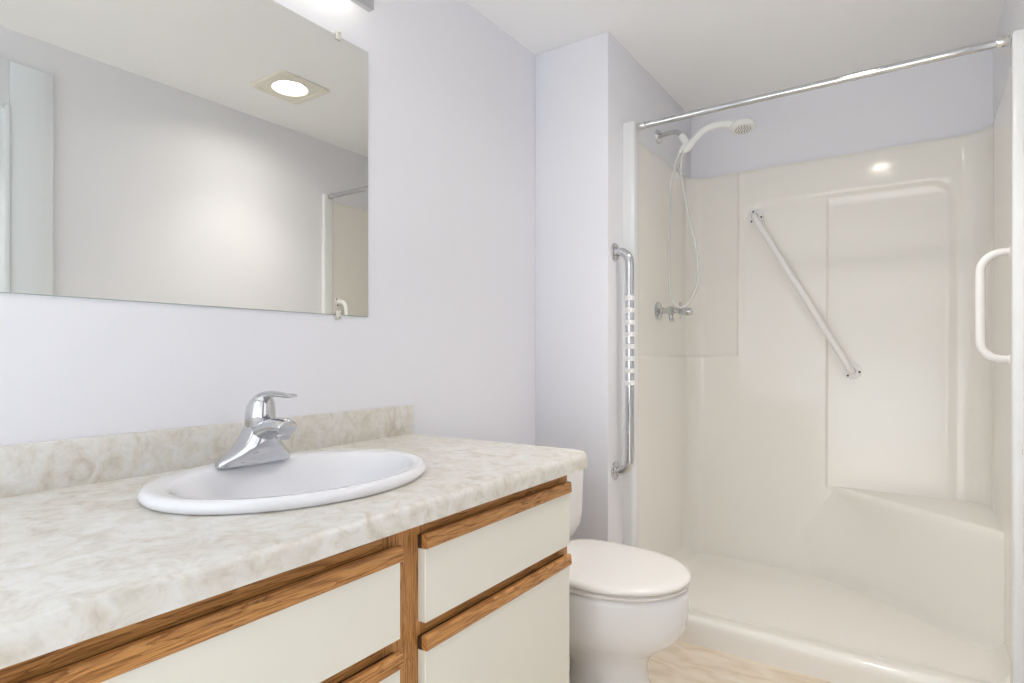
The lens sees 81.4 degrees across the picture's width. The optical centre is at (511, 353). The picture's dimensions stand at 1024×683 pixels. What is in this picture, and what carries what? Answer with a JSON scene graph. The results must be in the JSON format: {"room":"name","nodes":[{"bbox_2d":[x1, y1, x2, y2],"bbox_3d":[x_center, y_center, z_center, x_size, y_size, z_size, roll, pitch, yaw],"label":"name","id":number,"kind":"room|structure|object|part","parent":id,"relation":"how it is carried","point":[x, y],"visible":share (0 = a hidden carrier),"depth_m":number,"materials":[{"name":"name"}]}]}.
{"room":"bathroom","nodes":[
{"label":"bathroom","id":0,"kind":"room"},
{"bbox_2d":[0,0,534,445],"bbox_3d":[-0.529,-0.084,1.651,0.120,2.298,4.265,0,0,34],"label":"wall","id":1,"kind":"structure","parent":0,"point":[447,333],"depth_m":1.80,"materials":[{"name":"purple paint"}]},
{"bbox_2d":[0,0,367,319],"bbox_3d":[-0.756,-0.485,1.203,0.012,0.783,1.219,0,0,34],"label":"wall mirror","id":2,"kind":"object","parent":1,"relation":"attached to","point":[211,153],"visible":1,"depth_m":1.27,"materials":[{"name":"clear glass"}]},
{"bbox_2d":[0,405,413,497],"bbox_3d":[-0.731,0.203,1.232,0.019,0.089,1.486,0,0,34],"label":"backsplash","id":3,"kind":"structure","parent":1,"relation":"attached to","point":[25,468],"depth_m":1.21,"materials":[{"name":"laminate"}]},
{"bbox_2d":[350,0,373,11],"bbox_3d":[-0.724,-1.017,1.198,0.070,0.140,1.118,0,0,34],"label":"vanity light","id":4,"kind":"object","parent":1,"relation":"attached to","point":[368,5],"visible":1,"depth_m":1.62,"materials":[{"name":"silver metal"}]},
{"bbox_2d":[535,31,690,543],"bbox_3d":[0.512,-0.084,2.773,0.329,2.298,0.997,0,0,34],"label":"wall","id":5,"kind":"structure","parent":0,"point":[586,89],"depth_m":2.35,"materials":[{"name":"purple paint"}]},
{"bbox_2d":[611,243,633,479],"bbox_3d":[0.434,0.028,2.297,0.079,0.922,0.072,0,0,34],"label":"grab bar","id":6,"kind":"object","parent":5,"relation":"attached to","point":[616,470],"visible":1,"depth_m":2.27,"materials":[{"name":"silver metal"}]},
{"bbox_2d":[655,118,755,308],"bbox_3d":[0.826,-0.607,2.566,0.422,0.825,0.126,0,0,34],"label":"shower","id":7,"kind":"object","parent":5,"relation":"attached to","point":[740,126],"visible":1,"depth_m":2.60,"materials":[{"name":"silver metal"}]},
{"bbox_3d":[0.715,-0.980,2.663,0.111,0.043,0.020,0,0,34],"label":"shower arm","id":8,"kind":"part","parent":7,"relation":"part of","materials":[{"name":"silver metal"}]},
{"bbox_3d":[0.846,-0.940,2.568,0.227,0.110,0.032,0,0,34],"label":"handle","id":9,"kind":"part","parent":7,"relation":"part of","materials":[{"name":"white plastic"}]},
{"bbox_2d":[465,0,1003,111],"bbox_3d":[-0.102,-1.308,-0.236,4.300,0.150,6.895,0,0,34],"label":"ceiling","id":10,"kind":"structure","parent":0,"point":[702,53],"depth_m":2.29,"materials":[{"name":"white paint"}]},
{"bbox_2d":[648,640,832,682],"bbox_3d":[-0.102,1.115,-0.236,4.300,0.100,6.895,0,0,34],"label":"floor","id":11,"kind":"structure","parent":0,"point":[682,662],"depth_m":2.00,"materials":[{"name":"wood"}]},
{"bbox_2d":[0,475,571,682],"bbox_3d":[-0.495,0.673,1.048,0.614,0.784,1.408,0,0,34],"label":"vanity cabinet","id":12,"kind":"object","parent":11,"relation":"on","point":[480,593],"visible":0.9,"depth_m":0.96,"materials":[{"name":"white laminate"}]},
{"bbox_3d":[-0.429,0.316,0.662,0.020,0.068,0.746,0,0,34],"label":"frame rail","id":13,"kind":"part","parent":12,"relation":"part of","materials":[{"name":"brown wood"}]},
{"bbox_3d":[-0.401,0.326,0.655,0.014,0.026,0.776,0,0,34],"label":"finger pull","id":14,"kind":"part","parent":12,"relation":"part of","materials":[{"name":"brown wood"}]},
{"bbox_3d":[-0.408,0.402,0.657,0.018,0.126,0.773,0,0,34],"label":"drawer","id":15,"kind":"part","parent":12,"relation":"part of","materials":[{"name":"white plastic"}]},
{"bbox_2d":[0,405,586,668],"bbox_3d":[-0.471,0.220,1.068,0.633,0.123,1.508,0,0,34],"label":"countertop","id":16,"kind":"structure","parent":12,"relation":"on","point":[81,558],"depth_m":0.90,"materials":[{"name":"laminate"}]},
{"bbox_2d":[137,449,425,514],"bbox_3d":[-0.412,0.309,1.150,0.428,0.171,0.548,0,0,34],"label":"sink","id":17,"kind":"object","parent":16,"relation":"in","point":[305,479],"visible":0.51,"depth_m":1.17,"materials":[{"name":"white ceramic"}]},
{"bbox_2d":[215,391,296,468],"bbox_3d":[-0.490,0.148,1.200,0.160,0.149,0.163,0,0,34],"label":"faucet","id":18,"kind":"object","parent":17,"relation":"on","point":[263,433],"visible":1,"depth_m":1.18,"materials":[{"name":"silver metal"}]},
{"bbox_3d":[-0.482,0.110,1.194,0.141,0.074,0.057,0,0,34],"label":"lever handle","id":19,"kind":"part","parent":18,"relation":"part of","materials":[{"name":"silver metal"}]},
{"bbox_3d":[-0.483,0.158,1.194,0.116,0.066,0.061,0,0,34],"label":"spout","id":20,"kind":"part","parent":18,"relation":"part of","materials":[{"name":"silver metal"}]},
{"bbox_3d":[-0.429,0.480,0.662,0.020,0.080,0.746,0,0,34],"label":"frame rail","id":21,"kind":"part","parent":12,"relation":"part of","materials":[{"name":"brown wood"}]},
{"bbox_3d":[-0.291,0.500,0.815,0.014,0.026,0.387,0,0,34],"label":"finger pull","id":22,"kind":"part","parent":12,"relation":"part of","materials":[{"name":"brown wood"}]},
{"bbox_3d":[-0.298,0.732,0.818,0.018,0.437,0.384,0,0,34],"label":"door","id":23,"kind":"part","parent":12,"relation":"part of","materials":[{"name":"white plastic"}]},
{"bbox_3d":[-0.029,0.480,1.244,0.020,0.080,0.467,0,0,34],"label":"frame rail","id":24,"kind":"part","parent":12,"relation":"part of","materials":[{"name":"brown wood"}]},
{"bbox_3d":[-0.029,0.316,1.244,0.020,0.068,0.467,0,0,34],"label":"frame rail","id":25,"kind":"part","parent":12,"relation":"part of","materials":[{"name":"brown wood"}]},
{"bbox_3d":[-0.012,0.399,1.235,0.018,0.127,0.509,0,0,34],"label":"drawer","id":26,"kind":"part","parent":12,"relation":"part of","materials":[{"name":"white plastic"}]},
{"bbox_3d":[-0.012,0.730,1.235,0.018,0.440,0.509,0,0,34],"label":"door","id":27,"kind":"part","parent":12,"relation":"part of","materials":[{"name":"white plastic"}]},
{"bbox_3d":[-0.005,0.322,1.232,0.014,0.026,0.511,0,0,34],"label":"finger pull","id":28,"kind":"part","parent":12,"relation":"part of","materials":[{"name":"brown wood"}]},
{"bbox_3d":[-0.005,0.497,1.232,0.014,0.026,0.511,0,0,34],"label":"finger pull","id":29,"kind":"part","parent":12,"relation":"part of","materials":[{"name":"brown wood"}]},
{"bbox_2d":[527,444,690,682],"bbox_3d":[0.193,0.699,1.815,0.695,0.733,0.522,0,0,34],"label":"toilet","id":30,"kind":"object","parent":11,"relation":"on","point":[628,605],"visible":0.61,"depth_m":1.61,"materials":[{"name":"white ceramic"}]},
{"bbox_3d":[0.013,0.348,1.939,0.258,0.032,0.522,0,0,34],"label":"tank lid","id":31,"kind":"part","parent":30,"relation":"part of","materials":[{"name":"white ceramic"}]},
{"bbox_3d":[0.013,0.508,1.939,0.248,0.286,0.512,0,0,34],"label":"tank","id":32,"kind":"part","parent":30,"relation":"part of","materials":[{"name":"white ceramic"}]},
{"bbox_3d":[0.294,0.642,1.746,0.440,0.015,0.378,0,0,34],"label":"seat","id":33,"kind":"part","parent":30,"relation":"part of","materials":[{"name":"white plastic"}]},
{"bbox_3d":[0.294,0.620,1.746,0.449,0.024,0.384,0,0,34],"label":"lid","id":34,"kind":"part","parent":30,"relation":"part of","materials":[{"name":"white plastic"}]},
{"bbox_3d":[0.239,0.858,1.783,0.577,0.414,0.376,0,0,34],"label":"bowl","id":35,"kind":"part","parent":30,"relation":"part of","materials":[{"name":"white ceramic"}]},
{"bbox_2d":[623,29,1023,682],"bbox_3d":[1.182,0.069,2.374,1.291,1.992,0.894,0,0,34],"label":"shower stall","id":36,"kind":"object","parent":11,"relation":"on","point":[826,524],"visible":0.93,"depth_m":2.56,"materials":[{"name":"white plastic"}]},
{"bbox_2d":[655,302,692,321],"bbox_3d":[0.721,-0.188,2.634,0.156,0.093,0.082,0,0,34],"label":"shower valve","id":37,"kind":"object","parent":36,"relation":"attached to","point":[659,310],"visible":0.91,"depth_m":2.63,"materials":[{"name":"silver metal"}]},
{"bbox_2d":[669,314,674,321],"bbox_3d":[0.708,-0.161,2.640,0.027,0.039,0.025,0,0,34],"label":"faucet","id":38,"kind":"object","parent":37,"relation":"attached to","point":[671,319],"depth_m":2.64,"materials":[{"name":"silver metal"}]},
{"bbox_3d":[0.762,-0.193,2.606,0.058,0.074,0.074,0,0,34],"label":"handle","id":39,"kind":"part","parent":37,"relation":"part of","materials":[{"name":"silver metal"}]},
{"bbox_2d":[748,209,861,378],"bbox_3d":[1.326,-0.293,2.732,0.479,0.809,0.079,0,0,34],"label":"grab bar","id":40,"kind":"object","parent":36,"relation":"attached to","point":[851,370],"visible":1,"depth_m":2.69,"materials":[{"name":"white metal"}]},
{"bbox_2d":[636,35,1010,130],"bbox_3d":[0.976,-0.911,2.056,1.148,0.033,0.029,0,0,34],"label":"shower curtain rod","id":41,"kind":"object","parent":36,"relation":"attached to","point":[1004,41],"visible":1,"depth_m":1.97,"materials":[{"name":"silver metal"}]},
{"bbox_3d":[1.400,0.810,2.422,0.930,0.430,0.510,0,0,34],"label":"corner seat","id":42,"kind":"part","parent":36,"relation":"part of","materials":[{"name":"white plastic"}]},
{"bbox_2d":[975,247,1009,364],"bbox_3d":[1.463,-0.145,1.807,0.090,0.380,0.056,0,0,34],"label":"grab bar","id":43,"kind":"object","parent":36,"relation":"attached to","point":[980,268],"visible":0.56,"depth_m":1.81,"materials":[{"name":"white plastic"}]},
{"bbox_2d":[691,49,992,178],"bbox_3d":[1.382,-0.084,2.853,1.673,2.298,0.120,0,0,34],"label":"wall","id":44,"kind":"structure","parent":0,"point":[952,97],"depth_m":2.67,"materials":[{"name":"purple paint"}]},
{"bbox_2d":[993,0,1023,121],"bbox_3d":[0.817,-0.084,0.655,0.120,2.298,4.145,0,0,34],"label":"wall","id":45,"kind":"structure","parent":0,"point":[1012,15],"depth_m":2.07,"materials":[{"name":"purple paint"}]}
]}

